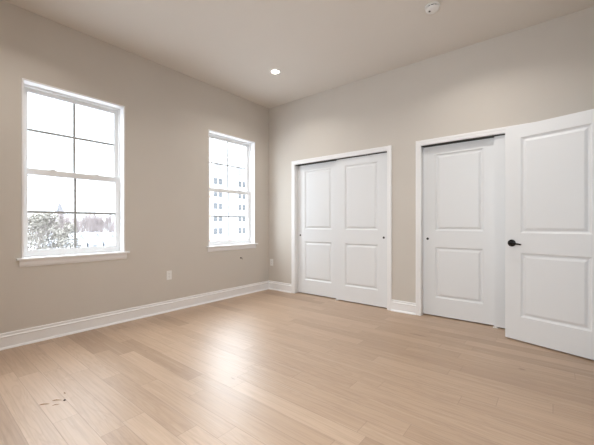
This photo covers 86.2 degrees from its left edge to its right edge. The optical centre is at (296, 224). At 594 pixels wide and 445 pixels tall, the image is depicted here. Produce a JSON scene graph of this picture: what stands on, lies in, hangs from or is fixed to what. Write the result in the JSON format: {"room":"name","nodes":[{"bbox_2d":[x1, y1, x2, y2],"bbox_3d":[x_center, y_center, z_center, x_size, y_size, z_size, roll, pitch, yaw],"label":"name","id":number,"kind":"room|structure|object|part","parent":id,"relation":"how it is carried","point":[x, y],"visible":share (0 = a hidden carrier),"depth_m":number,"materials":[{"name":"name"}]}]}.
{"room":"empty bedroom","nodes":[
{"label":"empty bedroom","id":0,"kind":"room"},
{"bbox_2d":[0,0,268,333],"bbox_3d":[-1.787,-0.440,4.000,0.170,3.107,5.640,0,0,39],"label":"wall","id":1,"kind":"structure","parent":0,"point":[169,113],"depth_m":3.74,"materials":[{"name":"beige paint"}]},
{"bbox_2d":[16,78,129,267],"bbox_3d":[-2.304,-0.477,3.325,0.201,1.750,0.991,0,0,39],"label":"window","id":2,"kind":"structure","parent":1,"relation":"in","point":[43,257],"depth_m":3.35,"materials":[{"name":"white paint"}]},
{"bbox_3d":[-2.361,-0.901,3.369,0.025,0.824,0.853,0,0,39],"label":"sash","id":3,"kind":"part","parent":2,"relation":"part of","materials":[{"name":"clear glass"}]},
{"bbox_3d":[-2.339,-0.119,3.351,0.025,0.840,0.857,0,0,39],"label":"sash","id":4,"kind":"part","parent":2,"relation":"part of","materials":[{"name":"clear glass"}]},
{"bbox_3d":[-2.276,0.323,3.302,0.128,0.019,0.991,0,0,39],"label":"sill","id":5,"kind":"part","parent":2,"relation":"part of","materials":[{"name":"white paint"}]},
{"bbox_2d":[0,281,268,350],"bbox_3d":[-1.923,1.042,3.673,0.028,0.143,4.620,0,0,39],"label":"baseboard","id":6,"kind":"structure","parent":1,"relation":"attached to","point":[17,338],"depth_m":3.53,"materials":[{"name":"white paint"}]},
{"bbox_2d":[167,270,171,279],"bbox_3d":[-1.631,0.650,4.052,0.008,0.115,0.070,0,0,39],"label":"wall outlet","id":7,"kind":"object","parent":1,"relation":"attached to","point":[169,273],"visible":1,"depth_m":4.05,"materials":[{"name":"white plastic"}]},
{"bbox_2d":[206,129,257,251],"bbox_3d":[-1.024,-0.477,4.914,0.201,1.750,0.987,0,0,39],"label":"window","id":8,"kind":"structure","parent":1,"relation":"in","point":[249,243],"depth_m":5.06,"materials":[{"name":"white paint"}]},
{"bbox_3d":[-1.082,-0.901,4.957,0.025,0.824,0.849,0,0,39],"label":"sash","id":9,"kind":"part","parent":8,"relation":"part of","materials":[{"name":"clear glass"}]},
{"bbox_3d":[-1.059,-0.119,4.939,0.025,0.840,0.853,0,0,39],"label":"sash","id":10,"kind":"part","parent":8,"relation":"part of","materials":[{"name":"clear glass"}]},
{"bbox_3d":[-0.996,0.323,4.891,0.128,0.019,0.987,0,0,39],"label":"sill","id":11,"kind":"part","parent":8,"relation":"part of","materials":[{"name":"white paint"}]},
{"bbox_2d":[0,289,593,444],"bbox_3d":[0.432,1.173,2.212,5.870,0.120,5.640,0,0,39],"label":"floor","id":12,"kind":"structure","parent":0,"point":[265,367],"depth_m":2.21,"materials":[{"name":"brown wood"}]},
{"bbox_2d":[3,0,593,108],"bbox_3d":[0.432,-2.069,2.212,5.870,0.150,5.640,0,0,39],"label":"ceiling","id":13,"kind":"structure","parent":0,"point":[231,46],"depth_m":3.27,"materials":[{"name":"paint"}]},
{"bbox_2d":[270,69,280,73],"bbox_3d":[-0.284,-1.990,4.147,0.138,0.007,0.138,0,0,39],"label":"recessed light","id":14,"kind":"object","parent":13,"relation":"in","point":[273,71],"visible":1,"depth_m":4.13,"materials":[{"name":"white plastic"}]},
{"bbox_2d":[424,1,440,13],"bbox_3d":[1.240,-1.971,2.909,0.136,0.046,0.136,0,0,39],"label":"smoke detector","id":15,"kind":"object","parent":13,"relation":"attached to","point":[432,7],"visible":1,"depth_m":2.88,"materials":[{"name":"white plastic"}]},
{"bbox_2d":[269,6,593,302],"bbox_3d":[1.207,-0.435,4.194,4.250,3.117,0.120,0,0,39],"label":"wall","id":16,"kind":"structure","parent":0,"point":[544,70],"depth_m":3.91,"materials":[{"name":"beige paint"}]},
{"bbox_2d":[298,161,336,297],"bbox_3d":[0.331,0.079,4.936,0.787,2.043,0.038,0,0,39],"label":"door","id":17,"kind":"structure","parent":16,"relation":"in","point":[317,183],"depth_m":4.92,"materials":[{"name":"white paint"}]},
{"bbox_2d":[291,145,391,310],"bbox_3d":[0.605,0.048,4.669,1.677,2.131,0.136,0,0,39],"label":"door frame","id":18,"kind":"structure","parent":16,"relation":"attached to","point":[385,149],"depth_m":4.66,"materials":[{"name":"white paint"}]},
{"bbox_2d":[269,281,415,314],"bbox_3d":[0.481,1.042,4.684,2.504,0.143,0.028,0,0,39],"label":"baseboard","id":19,"kind":"structure","parent":16,"relation":"attached to","point":[396,305],"depth_m":4.06,"materials":[{"name":"white paint"}]},
{"bbox_2d":[337,153,386,307],"bbox_3d":[0.897,0.079,4.426,0.787,2.043,0.038,0,0,39],"label":"door","id":20,"kind":"structure","parent":16,"relation":"in","point":[362,180],"depth_m":4.41,"materials":[{"name":"white paint"}]},
{"bbox_2d":[423,138,493,324],"bbox_3d":[1.877,0.079,3.691,0.787,2.043,0.038,0,0,39],"label":"door","id":21,"kind":"structure","parent":16,"relation":"in","point":[458,178],"depth_m":3.67,"materials":[{"name":"white paint"}]},
{"bbox_2d":[416,122,532,315],"bbox_3d":[2.148,0.048,3.425,1.672,2.131,0.136,0,0,39],"label":"door frame","id":22,"kind":"structure","parent":16,"relation":"attached to","point":[491,133],"depth_m":3.87,"materials":[{"name":"white paint"}]},
{"bbox_2d":[494,135,504,327],"bbox_3d":[2.439,0.079,3.184,0.787,2.043,0.038,0,0,39],"label":"door","id":23,"kind":"structure","parent":16,"relation":"in","point":[499,141],"depth_m":3.39,"materials":[{"name":"white paint"}]},
{"label":"outside","id":24,"kind":"structure","parent":0,"visible":0},
{"bbox_3d":[-38.630,7.594,93.996,169.530,0.779,210.000,0,0,39],"label":"ground","id":25,"kind":"structure","parent":24,"visible":0},
{"bbox_2d":[28,204,73,256],"bbox_3d":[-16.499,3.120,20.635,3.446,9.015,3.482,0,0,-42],"label":"leafy tree","id":26,"kind":"object","parent":25,"relation":"on","point":[36,216],"visible":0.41,"depth_m":20.55,"materials":[{"name":"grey plant"}]},
{"bbox_2d":[55,202,63,220],"bbox_3d":[-70.337,0.513,94.113,2.200,14.200,2.200,0,0,39],"label":"church steeple","id":27,"kind":"object","parent":25,"relation":"on","point":[59,204],"visible":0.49,"depth_m":93.78,"materials":[{"name":"white"}]},
{"bbox_2d":[58,208,66,228],"bbox_3d":[-60.682,1.543,82.191,2.296,12.567,2.367,0,0,39],"label":"bare tree","id":28,"kind":"object","parent":25,"relation":"on","point":[61,216],"visible":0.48,"depth_m":81.78,"materials":[{"name":"grey plant"}]},
{"bbox_2d":[51,220,80,254],"bbox_3d":[-18.734,3.477,25.819,3.052,8.324,2.998,0,0,39],"label":"leafy tree","id":29,"kind":"object","parent":25,"relation":"on","point":[68,232],"visible":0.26,"depth_m":25.56,"materials":[{"name":"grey plant"}]},
{"bbox_2d":[63,216,72,229],"bbox_3d":[-56.731,2.020,78.896,3.216,11.626,2.886,0,0,39],"label":"bare tree","id":30,"kind":"object","parent":25,"relation":"on","point":[65,219],"visible":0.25,"depth_m":78.92,"materials":[{"name":"grey plant"}]},
{"bbox_2d":[68,233,87,247],"bbox_3d":[-46.539,4.668,65.998,8.340,5.890,2.870,0,0,39],"label":"house","id":31,"kind":"structure","parent":25,"relation":"on","point":[83,242],"depth_m":64.00,"materials":[{"name":"white"}]},
{"bbox_2d":[76,217,83,232],"bbox_3d":[-58.025,2.187,84.304,3.216,11.291,2.886,0,0,39],"label":"bare tree","id":32,"kind":"object","parent":25,"relation":"on","point":[76,217],"visible":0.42,"depth_m":84.19,"materials":[{"name":"grey plant"}]},
{"bbox_2d":[79,206,91,231],"bbox_3d":[-54.812,1.586,82.236,2.583,12.466,3.297,0,0,39],"label":"bare tree","id":33,"kind":"object","parent":25,"relation":"on","point":[85,215],"visible":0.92,"depth_m":81.96,"materials":[{"name":"grey plant"}]},
{"bbox_2d":[87,221,98,231],"bbox_3d":[-50.533,3.131,79.071,2.583,9.373,3.296,0,0,39],"label":"bare tree","id":34,"kind":"object","parent":25,"relation":"on","point":[95,229],"visible":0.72,"depth_m":78.96,"materials":[{"name":"grey plant"}]},
{"bbox_2d":[83,232,103,246],"bbox_3d":[-44.689,4.608,68.295,8.340,6.010,2.870,0,0,39],"label":"house","id":35,"kind":"structure","parent":25,"relation":"on","point":[93,239],"depth_m":66.11,"materials":[{"name":"white"}]},
{"bbox_2d":[89,209,99,227],"bbox_3d":[-55.378,1.550,87.084,2.583,12.539,3.297,0,0,39],"label":"bare tree","id":36,"kind":"object","parent":25,"relation":"on","point":[93,219],"visible":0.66,"depth_m":87.00,"materials":[{"name":"grey plant"}]},
{"bbox_2d":[98,212,106,232],"bbox_3d":[-52.425,2.225,85.427,2.296,11.200,2.367,0,0,39],"label":"bare tree","id":37,"kind":"object","parent":25,"relation":"on","point":[100,222],"visible":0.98,"depth_m":85.06,"materials":[{"name":"grey plant"}]},
{"bbox_2d":[99,233,114,245],"bbox_3d":[-42.838,4.728,70.593,8.340,5.770,2.870,0,0,39],"label":"house","id":38,"kind":"structure","parent":25,"relation":"on","point":[108,238],"depth_m":68.36,"materials":[{"name":"white"}]},
{"bbox_2d":[105,210,112,232],"bbox_3d":[-53.123,1.627,89.655,2.296,12.398,2.367,0,0,39],"label":"bare tree","id":39,"kind":"object","parent":25,"relation":"on","point":[110,217],"visible":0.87,"depth_m":89.62,"materials":[{"name":"grey plant"}]},
{"bbox_2d":[210,153,246,240],"bbox_3d":[-20.475,-4.387,83.480,15.600,24.000,18.000,0,0,39],"label":"apartment building","id":40,"kind":"structure","parent":25,"relation":"on","point":[218,201],"depth_m":77.48,"materials":[{"name":"white brick"}]},
{"bbox_3d":[-18.707,-13.112,75.250,0.080,2.150,2.000,0,0,39],"label":"balcony door","id":41,"kind":"part","parent":40,"relation":"part of","materials":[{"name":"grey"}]},
{"bbox_3d":[-14.630,-13.112,80.311,0.080,2.150,2.000,0,0,39],"label":"balcony door","id":42,"kind":"part","parent":40,"relation":"part of","materials":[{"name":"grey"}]},
{"bbox_3d":[1.689,-0.435,1.309,0.120,3.117,5.470,0,0,39],"label":"wall","id":43,"kind":"structure","parent":0,"visible":0},
{"bbox_2d":[505,109,593,359],"bbox_3d":[2.272,0.083,2.797,0.142,2.035,0.783,0,0,-34],"label":"door","id":44,"kind":"structure","parent":43,"relation":"in","point":[549,163],"depth_m":2.81,"materials":[{"name":"white paint"}]},
{"bbox_3d":[2.056,0.181,3.053,0.036,0.069,0.069,0,0,-34],"label":"handle","id":45,"kind":"part","parent":44,"relation":"part of","materials":[{"name":"black metal"}]}
]}

